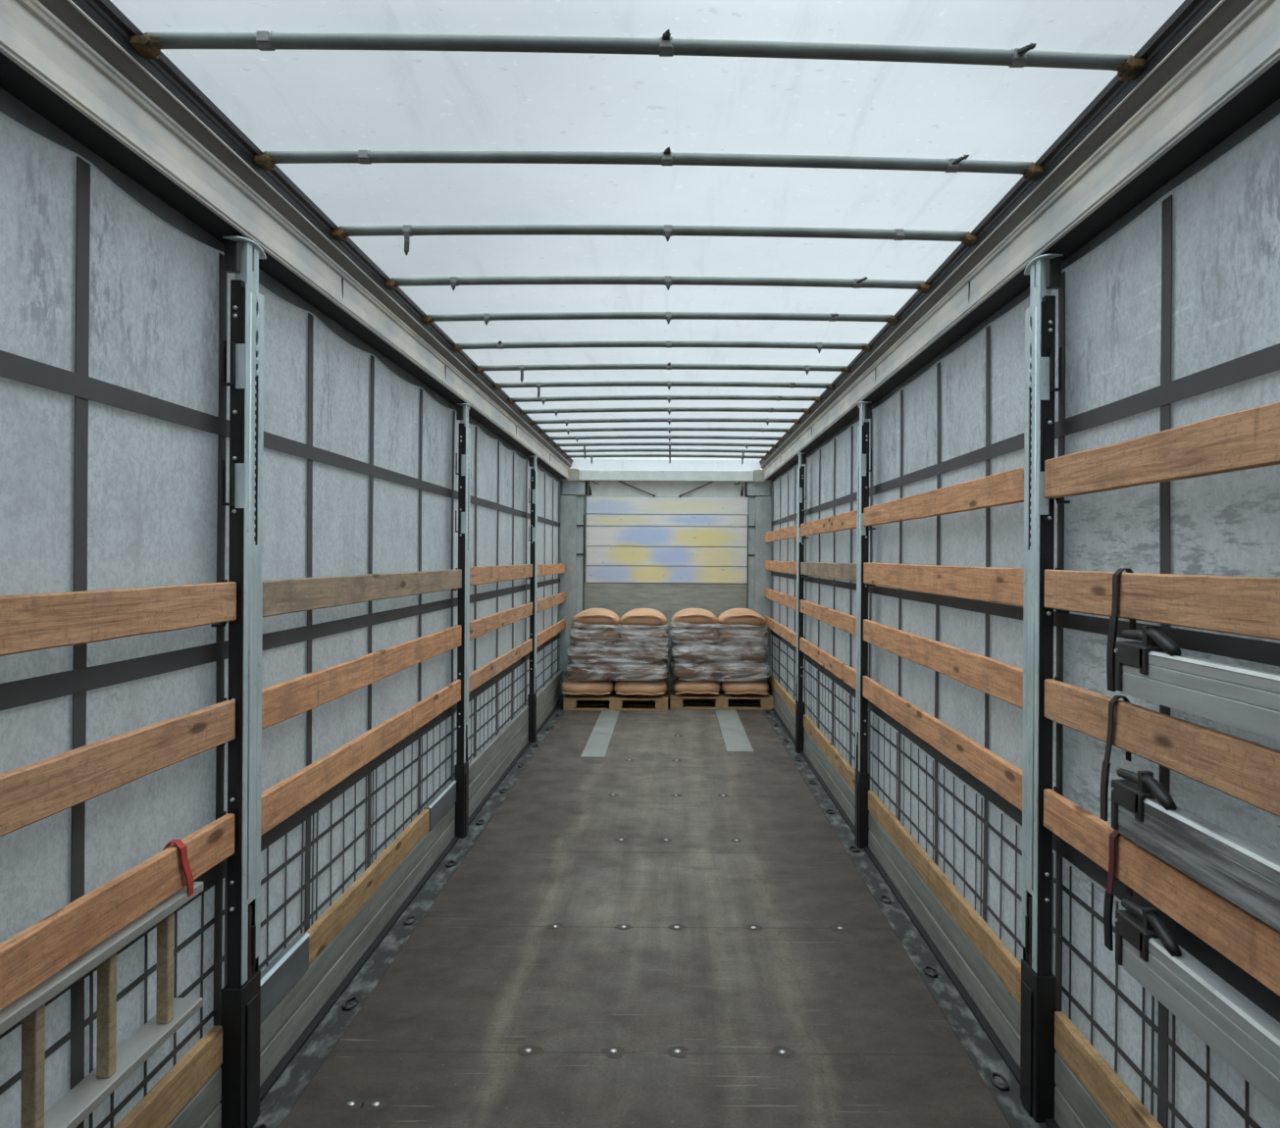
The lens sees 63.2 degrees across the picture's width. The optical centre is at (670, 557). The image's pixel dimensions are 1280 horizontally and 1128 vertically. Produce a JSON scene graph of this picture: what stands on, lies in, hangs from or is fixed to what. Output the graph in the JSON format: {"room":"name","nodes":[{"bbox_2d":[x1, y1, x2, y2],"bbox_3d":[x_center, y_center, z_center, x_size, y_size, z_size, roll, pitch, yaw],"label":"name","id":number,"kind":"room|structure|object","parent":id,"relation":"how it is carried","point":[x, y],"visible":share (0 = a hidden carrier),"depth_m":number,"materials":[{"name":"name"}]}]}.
{"room":"cargo space","nodes":[
{"label":"cargo space","id":0,"kind":"room"},
{"bbox_2d":[0,87,561,1127],"bbox_3d":[-1.402,0.384,6.355,0.023,2.716,13.610,0,0,0],"label":"wall","id":1,"kind":"structure","parent":0,"point":[115,304],"depth_m":3.00,"materials":[{"name":"fabric"}]},
{"bbox_2d":[0,0,572,478],"bbox_3d":[-1.319,-1.097,6.355,0.175,0.249,13.610,0,0,0],"label":"roof rail","id":2,"kind":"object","parent":1,"relation":"attached to","point":[75,64],"depth_m":2.87,"materials":[{"name":"metal"}]},
{"bbox_2d":[253,697,565,1127],"bbox_3d":[-1.303,1.759,6.355,0.185,0.026,13.610,0,0,0],"label":"floor edge rail","id":3,"kind":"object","parent":1,"relation":"attached to","point":[283,1087],"depth_m":4.45,"materials":[{"name":"metal"}]},
{"bbox_2d":[113,1024,222,1127],"bbox_3d":[-1.362,1.574,1.387,0.032,0.340,3.475,0,0,0],"label":"board","id":4,"kind":"object","parent":3,"relation":"on","point":[189,1095],"visible":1,"depth_m":2.92,"materials":[{"name":"wood"}]},
{"bbox_2d":[210,236,266,1127],"bbox_3d":[-1.327,0.397,3.205,0.091,2.730,0.221,0,0,0],"label":"post","id":5,"kind":"object","parent":3,"relation":"on","point":[240,998],"visible":0.94,"depth_m":3.14,"materials":[{"name":"metal"}]},
{"bbox_2d":[0,813,234,1010],"bbox_3d":[-1.325,0.830,1.391,0.029,0.124,3.473,0,0,0],"label":"wooden slat","id":6,"kind":"object","parent":5,"relation":"attached to","point":[31,956],"visible":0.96,"depth_m":2.40,"materials":[{"name":"brown wood"}]},
{"bbox_2d":[162,839,193,896],"bbox_3d":[-1.323,0.842,2.797,0.054,0.170,0.075,0,0,0],"label":"strap","id":7,"kind":"object","parent":6,"relation":"hanging from","point":[181,846],"visible":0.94,"depth_m":2.79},
{"bbox_2d":[0,881,203,1127],"bbox_3d":[-1.343,1.078,1.725,0.080,0.348,2.350,0,0,0],"label":"ladder","id":8,"kind":"object","parent":7,"relation":"hanging from","point":[114,1065],"visible":0.94,"depth_m":2.45,"materials":[{"name":"metal"}]},
{"bbox_2d":[0,700,235,836],"bbox_3d":[-1.323,0.490,1.391,0.031,0.125,3.473,0,0,0],"label":"wooden slat","id":9,"kind":"object","parent":5,"relation":"attached to","point":[32,793],"visible":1,"depth_m":2.40,"materials":[{"name":"brown wood"}]},
{"bbox_2d":[0,581,236,656],"bbox_3d":[-1.320,0.134,1.391,0.027,0.120,3.473,0,0,0],"label":"wooden slat","id":10,"kind":"object","parent":5,"relation":"attached to","point":[32,622],"visible":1,"depth_m":2.41,"materials":[{"name":"brown wood"}]},
{"bbox_2d":[259,779,456,1086],"bbox_3d":[-1.360,1.569,4.893,0.039,0.350,3.215,0,0,0],"label":"board","id":11,"kind":"object","parent":3,"relation":"on","point":[301,979],"visible":0.84,"depth_m":4.28,"materials":[{"name":"metal"}]},
{"bbox_2d":[451,403,470,838],"bbox_3d":[-1.327,0.397,6.580,0.091,2.730,0.221,0,0,0],"label":"post","id":12,"kind":"object","parent":3,"relation":"on","point":[461,768],"visible":0.95,"depth_m":6.51,"materials":[{"name":"metal"}]},
{"bbox_2d":[260,679,460,835],"bbox_3d":[-1.325,0.831,4.896,0.029,0.131,3.213,0,0,0],"label":"wooden slat","id":13,"kind":"object","parent":12,"relation":"attached to","point":[284,798],"visible":0.98,"depth_m":4.18,"materials":[{"name":"brown wood"}]},
{"bbox_2d":[261,624,461,729],"bbox_3d":[-1.323,0.490,4.896,0.028,0.132,3.213,0,0,0],"label":"wooden slat","id":14,"kind":"object","parent":12,"relation":"attached to","point":[281,701],"visible":0.95,"depth_m":4.20,"materials":[{"name":"brown wood"}]},
{"bbox_2d":[262,569,461,616],"bbox_3d":[-1.321,0.135,4.910,0.028,0.119,3.183,0,0,0],"label":"wooden slat","id":15,"kind":"object","parent":12,"relation":"attached to","point":[290,595],"visible":0.97,"depth_m":4.20,"materials":[{"name":"brown wood"}]},
{"bbox_2d":[468,705,528,817],"bbox_3d":[-1.363,1.574,8.255,0.027,0.339,3.190,0,0,0],"label":"board","id":16,"kind":"object","parent":3,"relation":"on","point":[486,769],"visible":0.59,"depth_m":8.05,"materials":[{"name":"metal"}]},
{"bbox_2d":[525,455,537,742],"bbox_3d":[-1.327,0.397,9.930,0.091,2.730,0.221,0,0,0],"label":"post","id":17,"kind":"object","parent":3,"relation":"on","point":[532,696],"visible":0.91,"depth_m":9.86,"materials":[{"name":"metal"}]},
{"bbox_2d":[468,638,532,692],"bbox_3d":[-1.324,0.830,8.258,0.029,0.119,3.188,0,0,0],"label":"wooden slat","id":18,"kind":"object","parent":17,"relation":"attached to","point":[480,676],"visible":0.94,"depth_m":7.87,"materials":[{"name":"brown wood"}]},
{"bbox_2d":[469,563,532,585],"bbox_3d":[-1.321,0.126,8.258,0.028,0.126,3.188,0,0,0],"label":"wooden slat","id":19,"kind":"object","parent":17,"relation":"attached to","point":[479,575],"visible":0.93,"depth_m":7.86,"materials":[{"name":"brown wood"}]},
{"bbox_2d":[469,602,532,640],"bbox_3d":[-1.323,0.486,8.258,0.029,0.122,3.188,0,0,0],"label":"wooden slat","id":20,"kind":"object","parent":17,"relation":"attached to","point":[480,627],"visible":0.94,"depth_m":7.91,"materials":[{"name":"brown wood"}]},
{"bbox_2d":[536,618,565,648],"bbox_3d":[-1.324,0.828,11.491,0.029,0.126,2.953,0,0,0],"label":"wooden slat","id":21,"kind":"object","parent":17,"relation":"attached to","point":[545,635],"visible":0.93,"depth_m":11.35,"materials":[{"name":"brown wood"}]},
{"bbox_2d":[536,591,565,613],"bbox_3d":[-1.322,0.490,11.491,0.030,0.124,2.953,0,0,0],"label":"wooden slat","id":22,"kind":"object","parent":17,"relation":"attached to","point":[544,603],"visible":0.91,"depth_m":11.32,"materials":[{"name":"brown wood"}]},
{"bbox_2d":[536,669,563,729],"bbox_3d":[-1.363,1.574,11.488,0.027,0.339,2.955,0,0,0],"label":"board","id":23,"kind":"object","parent":3,"relation":"on","point":[549,695],"visible":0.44,"depth_m":11.49,"materials":[{"name":"metal"}]},
{"bbox_2d":[279,697,1011,1127],"bbox_3d":[-0.076,1.782,6.355,2.640,0.036,13.610,0,0,0],"label":"floor","id":24,"kind":"structure","parent":0,"point":[669,928],"depth_m":4.42,"materials":[{"name":"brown wood"}]},
{"bbox_2d":[580,710,619,757],"bbox_3d":[-0.691,1.763,10.560,0.210,0.005,2.760,0,0,0],"label":"floor plate","id":25,"kind":"object","parent":24,"relation":"on","point":[597,743],"visible":1,"depth_m":10.28,"materials":[{"name":"metal"}]},
{"bbox_2d":[563,689,667,711],"bbox_3d":[-0.635,1.695,12.350,1.200,0.143,0.800,0,0,0],"label":"pallet","id":26,"kind":"object","parent":24,"relation":"on","point":[616,701],"visible":0.8,"depth_m":11.98,"materials":[{"name":"brown wood"}]},
{"bbox_2d":[561,676,615,695],"bbox_3d":[-0.976,1.521,12.340,0.616,0.194,0.845,0,0,0],"label":"sack","id":27,"kind":"object","parent":26,"relation":"on","point":[569,687],"visible":0.77,"depth_m":11.98,"materials":[{"name":"brown paper"}]},
{"bbox_2d":[568,662,617,678],"bbox_3d":[-0.909,1.326,12.351,0.567,0.194,0.792,0,0,0],"label":"sack","id":28,"kind":"object","parent":27,"relation":"on","point":[583,674],"visible":0.4,"depth_m":11.99,"materials":[{"name":"brown paper"}]},
{"bbox_2d":[570,643,618,662],"bbox_3d":[-0.897,1.130,12.348,0.568,0.194,0.797,0,0,0],"label":"sack","id":29,"kind":"object","parent":28,"relation":"on","point":[586,657],"visible":0.28,"depth_m":11.97,"materials":[{"name":"brown paper"}]},
{"bbox_2d":[570,627,619,644],"bbox_3d":[-0.893,0.934,12.347,0.558,0.194,0.797,0,0,0],"label":"sack","id":30,"kind":"object","parent":29,"relation":"on","point":[608,631],"visible":0.37,"depth_m":12.01,"materials":[{"name":"brown paper"}]},
{"bbox_2d":[571,608,619,627],"bbox_3d":[-0.883,0.720,12.340,0.556,0.227,0.816,0,0,0],"label":"sack","id":31,"kind":"object","parent":30,"relation":"on","point":[596,616],"visible":0.76,"depth_m":11.98,"materials":[{"name":"brown paper"}]},
{"bbox_2d":[563,620,669,680],"bbox_3d":[-0.622,1.089,12.354,1.221,0.686,0.880,0,0,0],"label":"film","id":32,"kind":"object","parent":28,"relation":"attached to","point":[640,640],"visible":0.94,"depth_m":11.94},
{"bbox_2d":[614,678,666,695],"bbox_3d":[-0.351,1.525,12.341,0.619,0.194,0.847,0,0,0],"label":"sack","id":33,"kind":"object","parent":26,"relation":"on","point":[626,688],"visible":0.72,"depth_m":11.97,"materials":[{"name":"brown paper"}]},
{"bbox_2d":[618,661,664,675],"bbox_3d":[-0.337,1.329,12.352,0.567,0.194,0.800,0,0,0],"label":"sack","id":34,"kind":"object","parent":33,"relation":"on","point":[655,662],"visible":0.2,"depth_m":12.19,"materials":[{"name":"brown paper"}]},
{"bbox_2d":[618,650,665,662],"bbox_3d":[-0.326,1.133,12.348,0.567,0.193,0.795,0,0,0],"label":"sack","id":35,"kind":"object","parent":34,"relation":"on","point":[647,657],"visible":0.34,"depth_m":11.97,"materials":[{"name":"brown paper"}]},
{"bbox_2d":[619,632,665,637],"bbox_3d":[-0.331,0.937,12.353,0.562,0.192,0.794,0,0,0],"label":"sack","id":36,"kind":"object","parent":35,"relation":"on","point":[663,634],"visible":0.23,"depth_m":12.01,"materials":[{"name":"brown paper"}]},
{"bbox_2d":[619,608,666,625],"bbox_3d":[-0.328,0.723,12.339,0.556,0.226,0.815,0,0,0],"label":"sack","id":37,"kind":"object","parent":36,"relation":"on","point":[638,616],"visible":0.82,"depth_m":11.98,"materials":[{"name":"brown paper"}]},
{"bbox_2d":[669,688,773,710],"bbox_3d":[0.594,1.702,12.500,1.200,0.143,0.800,0,0,0],"label":"pallet","id":38,"kind":"object","parent":24,"relation":"on","point":[766,701],"visible":0.85,"depth_m":12.12,"materials":[{"name":"brown wood"}]},
{"bbox_2d":[671,676,720,694],"bbox_3d":[0.306,1.529,12.489,0.578,0.194,0.844,0,0,0],"label":"sack","id":39,"kind":"object","parent":38,"relation":"on","point":[703,687],"visible":0.8,"depth_m":12.12,"materials":[{"name":"brown paper"}]},
{"bbox_2d":[671,661,719,677],"bbox_3d":[0.298,1.333,12.501,0.566,0.194,0.794,0,0,0],"label":"sack","id":40,"kind":"object","parent":39,"relation":"on","point":[689,674],"visible":0.39,"depth_m":12.15,"materials":[{"name":"brown paper"}]},
{"bbox_2d":[674,650,716,661],"bbox_3d":[0.295,1.137,12.501,0.555,0.193,0.795,0,0,0],"label":"sack","id":41,"kind":"object","parent":40,"relation":"on","point":[684,655],"visible":0.25,"depth_m":12.12,"materials":[{"name":"brown paper"}]},
{"bbox_2d":[675,628,717,643],"bbox_3d":[0.290,0.941,12.497,0.553,0.193,0.798,0,0,0],"label":"sack","id":42,"kind":"object","parent":41,"relation":"on","point":[713,631],"visible":0.32,"depth_m":12.13,"materials":[{"name":"brown paper"}]},
{"bbox_2d":[671,608,717,627],"bbox_3d":[0.286,0.727,12.490,0.550,0.229,0.815,0,0,0],"label":"sack","id":43,"kind":"object","parent":42,"relation":"on","point":[688,615],"visible":0.73,"depth_m":12.13,"materials":[{"name":"brown paper"}]},
{"bbox_2d":[719,679,769,694],"bbox_3d":[0.884,1.532,12.490,0.572,0.194,0.846,0,0,0],"label":"sack","id":44,"kind":"object","parent":38,"relation":"on","point":[760,687],"visible":0.71,"depth_m":12.12,"materials":[{"name":"brown paper"}]},
{"bbox_2d":[718,660,764,676],"bbox_3d":[0.871,1.336,12.504,0.564,0.194,0.794,0,0,0],"label":"sack","id":45,"kind":"object","parent":44,"relation":"on","point":[759,661],"visible":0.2,"depth_m":12.21,"materials":[{"name":"brown paper"}]},
{"bbox_2d":[668,620,770,680],"bbox_3d":[0.582,1.097,12.496,1.211,0.688,0.873,0,0,0],"label":"film","id":46,"kind":"object","parent":45,"relation":"attached to","point":[747,640],"visible":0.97,"depth_m":12.08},
{"bbox_2d":[720,652,765,661],"bbox_3d":[0.859,1.140,12.501,0.556,0.194,0.798,0,0,0],"label":"sack","id":47,"kind":"object","parent":45,"relation":"on","point":[755,657],"visible":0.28,"depth_m":12.13,"materials":[{"name":"brown paper"}]},
{"bbox_2d":[717,630,760,641],"bbox_3d":[0.847,0.944,12.499,0.551,0.192,0.791,0,0,0],"label":"sack","id":48,"kind":"object","parent":47,"relation":"on","point":[723,634],"visible":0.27,"depth_m":12.17,"materials":[{"name":"brown paper"}]},
{"bbox_2d":[717,608,765,626],"bbox_3d":[0.844,0.730,12.490,0.553,0.229,0.816,0,0,0],"label":"sack","id":49,"kind":"object","parent":48,"relation":"on","point":[737,616],"visible":0.77,"depth_m":12.13,"materials":[{"name":"brown paper"}]},
{"bbox_2d":[715,709,753,751],"bbox_3d":[0.634,1.771,10.785,0.240,0.005,2.610,0,0,0],"label":"floor plate","id":50,"kind":"object","parent":24,"relation":"on","point":[736,739],"visible":1,"depth_m":10.56,"materials":[{"name":"metal"}]},
{"bbox_2d":[109,0,1184,460],"bbox_3d":[-0.058,-1.232,6.330,2.380,0.025,13.560,0,0,0],"label":"ceiling","id":51,"kind":"structure","parent":0,"point":[281,100],"depth_m":3.09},
{"bbox_2d":[129,29,1146,80],"bbox_3d":[-0.057,-1.205,2.453,2.380,0.060,0.116,0,0,-2],"label":"bow","id":52,"kind":"object","parent":51,"relation":"attached to","point":[149,45],"visible":1,"depth_m":2.46,"materials":[{"name":"metal"}]},
{"bbox_2d":[253,147,1043,181],"bbox_3d":[-0.058,-1.205,3.158,2.378,0.060,0.095,0,0,-1],"label":"bow","id":53,"kind":"object","parent":51,"relation":"attached to","point":[268,160],"visible":1,"depth_m":3.15,"materials":[{"name":"metal"}]},
{"bbox_2d":[331,224,977,255],"bbox_3d":[-0.058,-1.171,3.860,2.377,0.129,0.080,0,0,0],"label":"bow","id":54,"kind":"object","parent":51,"relation":"attached to","point":[667,230],"visible":1,"depth_m":3.85,"materials":[{"name":"metal"}]},
{"bbox_2d":[384,275,930,293],"bbox_3d":[-0.058,-1.196,4.553,2.376,0.077,0.094,0,0,0],"label":"bow","id":55,"kind":"object","parent":51,"relation":"attached to","point":[453,281],"visible":1,"depth_m":4.54,"materials":[{"name":"metal"}]},
{"bbox_2d":[422,310,898,325],"bbox_3d":[-0.058,-1.196,5.207,2.378,0.077,0.116,0,0,1],"label":"bow","id":56,"kind":"object","parent":51,"relation":"attached to","point":[486,317],"visible":1,"depth_m":5.21,"materials":[{"name":"metal"}]},
{"bbox_2d":[452,340,871,353],"bbox_3d":[-0.058,-1.196,5.916,2.379,0.077,0.089,0,0,1],"label":"bow","id":57,"kind":"object","parent":51,"relation":"attached to","point":[819,345],"visible":1,"depth_m":5.91,"materials":[{"name":"metal"}]},
{"bbox_2d":[474,362,850,382],"bbox_3d":[-0.058,-1.171,6.615,2.379,0.128,0.090,0,0,1],"label":"bow","id":58,"kind":"object","parent":51,"relation":"attached to","point":[669,366],"visible":1,"depth_m":6.61,"materials":[{"name":"metal"}]},
{"bbox_2d":[492,380,833,398],"bbox_3d":[-0.059,-1.171,7.258,2.379,0.128,0.116,0,0,2],"label":"bow","id":59,"kind":"object","parent":51,"relation":"attached to","point":[792,384],"visible":1,"depth_m":7.26,"materials":[{"name":"metal"}]},
{"bbox_2d":[508,394,821,404],"bbox_3d":[-0.059,-1.196,7.883,2.387,0.078,0.116,0,0,4],"label":"bow","id":60,"kind":"object","parent":51,"relation":"attached to","point":[669,397],"visible":1,"depth_m":7.88,"materials":[{"name":"metal"}]},
{"bbox_2d":[519,407,810,415],"bbox_3d":[-0.059,-1.196,8.523,2.389,0.077,0.116,0,0,4],"label":"bow","id":61,"kind":"object","parent":51,"relation":"attached to","point":[669,410],"visible":1,"depth_m":8.53,"materials":[{"name":"metal"}]},
{"bbox_2d":[530,417,800,425],"bbox_3d":[-0.058,-1.196,9.200,2.391,0.077,0.082,0,0,5],"label":"bow","id":62,"kind":"object","parent":51,"relation":"attached to","point":[767,421],"visible":1,"depth_m":9.18,"materials":[{"name":"metal"}]},
{"bbox_2d":[547,434,783,442],"bbox_3d":[-0.058,-1.196,10.500,2.381,0.077,0.081,0,0,2],"label":"bow","id":63,"kind":"object","parent":51,"relation":"attached to","point":[669,436],"visible":1,"depth_m":10.48,"materials":[{"name":"metal"}]},
{"bbox_2d":[540,426,791,434],"bbox_3d":[-0.058,-1.196,9.850,2.385,0.078,0.081,0,0,3],"label":"bow","id":64,"kind":"object","parent":51,"relation":"attached to","point":[669,429],"visible":1,"depth_m":9.83,"materials":[{"name":"metal"}]},
{"bbox_2d":[555,442,776,453],"bbox_3d":[-0.058,-1.171,11.140,2.380,0.128,0.081,0,0,2],"label":"bow","id":65,"kind":"object","parent":51,"relation":"attached to","point":[584,444],"visible":1,"depth_m":11.12,"materials":[{"name":"metal"}]},
{"bbox_2d":[561,448,770,460],"bbox_3d":[-0.058,-1.171,11.790,2.379,0.129,0.081,0,0,1],"label":"bow","id":66,"kind":"object","parent":51,"relation":"attached to","point":[742,451],"visible":0.93,"depth_m":11.78,"materials":[{"name":"metal"}]},
{"bbox_2d":[566,454,766,464],"bbox_3d":[-0.058,-1.171,12.420,2.378,0.129,0.080,0,0,1],"label":"bow","id":67,"kind":"object","parent":51,"relation":"attached to","point":[591,456],"visible":0.91,"depth_m":12.40,"materials":[{"name":"metal"}]},
{"bbox_2d":[558,459,772,697],"bbox_3d":[-0.067,0.271,13.080,2.730,2.998,0.220,0,0,0],"label":"wall","id":68,"kind":"structure","parent":0,"point":[664,537],"depth_m":13.07,"materials":[{"name":"grey paint"}]},
{"bbox_2d":[770,98,1279,1127],"bbox_3d":[1.268,0.400,6.355,0.022,2.716,13.610,0,0,0],"label":"wall","id":69,"kind":"structure","parent":0,"point":[1168,318],"depth_m":3.16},
{"bbox_2d":[757,701,1060,1127],"bbox_3d":[1.152,1.774,6.355,0.185,0.026,13.610,0,0,0],"label":"trim","id":70,"kind":"structure","parent":69,"relation":"attached to","point":[998,1069],"depth_m":4.49,"materials":[{"name":"metal"}]},
{"bbox_2d":[767,671,795,738],"bbox_3d":[1.212,1.588,11.262,0.033,0.342,3.405,0,0,0],"label":"board","id":71,"kind":"object","parent":70,"relation":"on","point":[784,703],"visible":0.71,"depth_m":11.09,"materials":[{"name":"metal"}]},
{"bbox_2d":[795,452,808,753],"bbox_3d":[1.192,0.412,9.480,0.091,2.730,0.221,0,0,0],"label":"post","id":72,"kind":"object","parent":70,"relation":"on","point":[799,704],"visible":0.88,"depth_m":9.41,"materials":[{"name":"metal"}]},
{"bbox_2d":[764,614,796,647],"bbox_3d":[1.180,0.785,11.265,0.028,0.127,3.403,0,0,0],"label":"wooden slat","id":73,"kind":"object","parent":72,"relation":"attached to","point":[784,632],"visible":0.9,"depth_m":10.90,"materials":[{"name":"brown wood"}]},
{"bbox_2d":[765,587,796,611],"bbox_3d":[1.181,0.442,11.265,0.028,0.124,3.403,0,0,0],"label":"wooden slat","id":74,"kind":"object","parent":72,"relation":"attached to","point":[790,601],"visible":0.91,"depth_m":10.91,"materials":[{"name":"brown wood"}]},
{"bbox_2d":[765,524,796,542],"bbox_3d":[1.185,-0.244,11.265,0.030,0.123,3.403,0,0,0],"label":"wooden slat","id":75,"kind":"object","parent":72,"relation":"attached to","point":[789,532],"visible":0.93,"depth_m":10.94,"materials":[{"name":"brown wood"}]},
{"bbox_2d":[765,560,796,573],"bbox_3d":[1.184,0.100,11.265,0.029,0.120,3.403,0,0,0],"label":"wooden slat","id":76,"kind":"object","parent":72,"relation":"attached to","point":[779,566],"visible":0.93,"depth_m":10.94,"materials":[{"name":"brown wood"}]},
{"bbox_2d":[799,637,856,689],"bbox_3d":[1.179,0.784,7.943,0.029,0.118,2.918,0,0,0],"label":"wooden slat","id":77,"kind":"object","parent":72,"relation":"attached to","point":[843,671],"visible":0.91,"depth_m":7.61,"materials":[{"name":"brown wood"}]},
{"bbox_2d":[799,599,856,635],"bbox_3d":[1.181,0.441,7.943,0.029,0.118,2.918,0,0,0],"label":"wooden slat","id":78,"kind":"object","parent":72,"relation":"attached to","point":[840,620],"visible":0.93,"depth_m":7.62,"materials":[{"name":"brown wood"}]},
{"bbox_2d":[800,562,856,581],"bbox_3d":[1.183,0.099,7.943,0.027,0.119,2.918,0,0,0],"label":"wooden slat","id":79,"kind":"object","parent":72,"relation":"attached to","point":[839,571],"visible":0.94,"depth_m":7.59,"materials":[{"name":"brown wood"}]},
{"bbox_2d":[800,510,857,536],"bbox_3d":[1.185,-0.243,7.943,0.028,0.117,2.918,0,0,0],"label":"wooden slat","id":80,"kind":"object","parent":72,"relation":"attached to","point":[847,520],"visible":0.97,"depth_m":7.61,"materials":[{"name":"brown wood"}]},
{"bbox_2d":[803,714,855,824],"bbox_3d":[1.212,1.589,7.940,0.033,0.341,2.920,0,0,0],"label":"board","id":81,"kind":"object","parent":70,"relation":"on","point":[837,773],"visible":0.79,"depth_m":7.78,"materials":[{"name":"metal"}]},
{"bbox_2d":[854,401,875,848],"bbox_3d":[1.192,0.412,6.400,0.091,2.730,0.221,0,0,0],"label":"post","id":82,"kind":"object","parent":70,"relation":"on","point":[862,777],"visible":0.9,"depth_m":6.33,"materials":[{"name":"metal"}]},
{"bbox_2d":[863,675,1022,811],"bbox_3d":[1.179,0.784,4.870,0.027,0.128,2.903,0,0,0],"label":"wooden slat","id":83,"kind":"object","parent":82,"relation":"attached to","point":[1002,777],"visible":0.97,"depth_m":4.29,"materials":[{"name":"brown wood"}]},
{"bbox_2d":[863,618,1023,709],"bbox_3d":[1.181,0.442,4.870,0.028,0.133,2.903,0,0,0],"label":"wooden slat","id":84,"kind":"object","parent":82,"relation":"attached to","point":[1002,681],"visible":0.98,"depth_m":4.30,"materials":[{"name":"brown wood"}]},
{"bbox_2d":[863,562,1023,606],"bbox_3d":[1.183,0.099,4.870,0.029,0.134,2.903,0,0,0],"label":"wooden slat","id":85,"kind":"object","parent":82,"relation":"attached to","point":[1005,586],"visible":0.96,"depth_m":4.29,"materials":[{"name":"brown wood"}]},
{"bbox_2d":[863,466,1023,526],"bbox_3d":[1.185,-0.243,4.870,0.028,0.118,2.903,0,0,0],"label":"wooden slat","id":86,"kind":"object","parent":82,"relation":"attached to","point":[1005,487],"visible":0.96,"depth_m":4.28,"materials":[{"name":"brown wood"}]},
{"bbox_2d":[868,790,1021,1068],"bbox_3d":[1.212,1.588,4.867,0.035,0.342,2.905,0,0,0],"label":"board","id":87,"kind":"object","parent":70,"relation":"on","point":[988,970],"visible":0.84,"depth_m":4.40,"materials":[{"name":"metal"}]},
{"bbox_2d":[1020,254,1070,1123],"bbox_3d":[1.192,0.412,3.335,0.091,2.730,0.221,0,0,0],"label":"post","id":88,"kind":"object","parent":70,"relation":"on","point":[1038,982],"visible":0.9,"depth_m":3.27,"materials":[{"name":"metal"}]},
{"bbox_2d":[1100,695,1131,820],"bbox_3d":[1.178,0.534,2.759,0.055,0.337,0.074,0,0,0],"label":"strap","id":89,"kind":"object","parent":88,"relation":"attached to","point":[1105,767],"visible":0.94,"depth_m":2.75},
{"bbox_2d":[1110,768,1279,931],"bbox_3d":[1.174,0.621,1.482,0.063,0.180,2.465,0,0,0],"label":"bar","id":90,"kind":"object","parent":89,"relation":"hanging from","point":[1242,872],"visible":1,"depth_m":2.29,"materials":[{"name":"metal"}]},
{"bbox_2d":[1103,829,1132,950],"bbox_3d":[1.176,0.874,2.737,0.055,0.317,0.054,0,0,0],"label":"strap","id":91,"kind":"object","parent":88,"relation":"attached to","point":[1108,896],"visible":0.84,"depth_m":2.73,"materials":[{"name":"fabric"}]},
{"bbox_2d":[1114,898,1279,1110],"bbox_3d":[1.172,0.955,1.468,0.063,0.188,2.435,0,0,0],"label":"bar","id":92,"kind":"object","parent":91,"relation":"hanging from","point":[1239,1032],"visible":1,"depth_m":2.27,"materials":[{"name":"metal"}]},
{"bbox_2d":[1106,567,1135,691],"bbox_3d":[1.180,0.191,2.728,0.055,0.323,0.056,0,0,0],"label":"strap","id":93,"kind":"object","parent":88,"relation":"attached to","point":[1113,619],"visible":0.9,"depth_m":2.72,"materials":[{"name":"fabric"}]},
{"bbox_2d":[1114,625,1279,740],"bbox_3d":[1.176,0.259,1.472,0.063,0.180,2.445,0,0,0],"label":"bar","id":94,"kind":"object","parent":93,"relation":"hanging from","point":[1155,670],"visible":1,"depth_m":2.29,"materials":[{"name":"metal"}]},
{"bbox_2d":[1043,788,1279,996],"bbox_3d":[1.179,0.785,1.456,0.030,0.121,3.603,0,0,0],"label":"wooden slat","id":95,"kind":"object","parent":88,"relation":"attached to","point":[1250,943],"visible":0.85,"depth_m":2.40,"materials":[{"name":"brown wood"}]},
{"bbox_2d":[1044,569,1279,640],"bbox_3d":[1.183,0.100,1.456,0.028,0.123,3.603,0,0,0],"label":"wooden slat","id":96,"kind":"object","parent":88,"relation":"attached to","point":[1250,606],"visible":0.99,"depth_m":2.40,"materials":[{"name":"brown wood"}]},
{"bbox_2d":[1044,678,1279,817],"bbox_3d":[1.182,0.442,1.456,0.029,0.127,3.603,0,0,0],"label":"wooden slat","id":97,"kind":"object","parent":88,"relation":"attached to","point":[1247,771],"visible":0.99,"depth_m":2.40,"materials":[{"name":"brown wood"}]},
{"bbox_2d":[1044,401,1279,498],"bbox_3d":[1.186,-0.243,1.456,0.029,0.124,3.603,0,0,0],"label":"wooden slat","id":98,"kind":"object","parent":88,"relation":"attached to","point":[1248,438],"visible":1,"depth_m":2.41,"materials":[{"name":"brown wood"}]},
{"bbox_2d":[1054,1011,1162,1127],"bbox_3d":[1.213,1.589,1.452,0.031,0.341,3.605,0,0,0],"label":"board","id":99,"kind":"object","parent":70,"relation":"on","point":[1089,1093],"visible":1,"depth_m":3.00,"materials":[{"name":"wood"}]},
{"bbox_2d":[759,0,1279,480],"bbox_3d":[1.202,-1.082,6.355,0.175,0.249,13.610,0,0,0],"label":"roof rail","id":100,"kind":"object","parent":69,"relation":"attached to","point":[1212,67],"depth_m":2.86,"materials":[{"name":"metal"}]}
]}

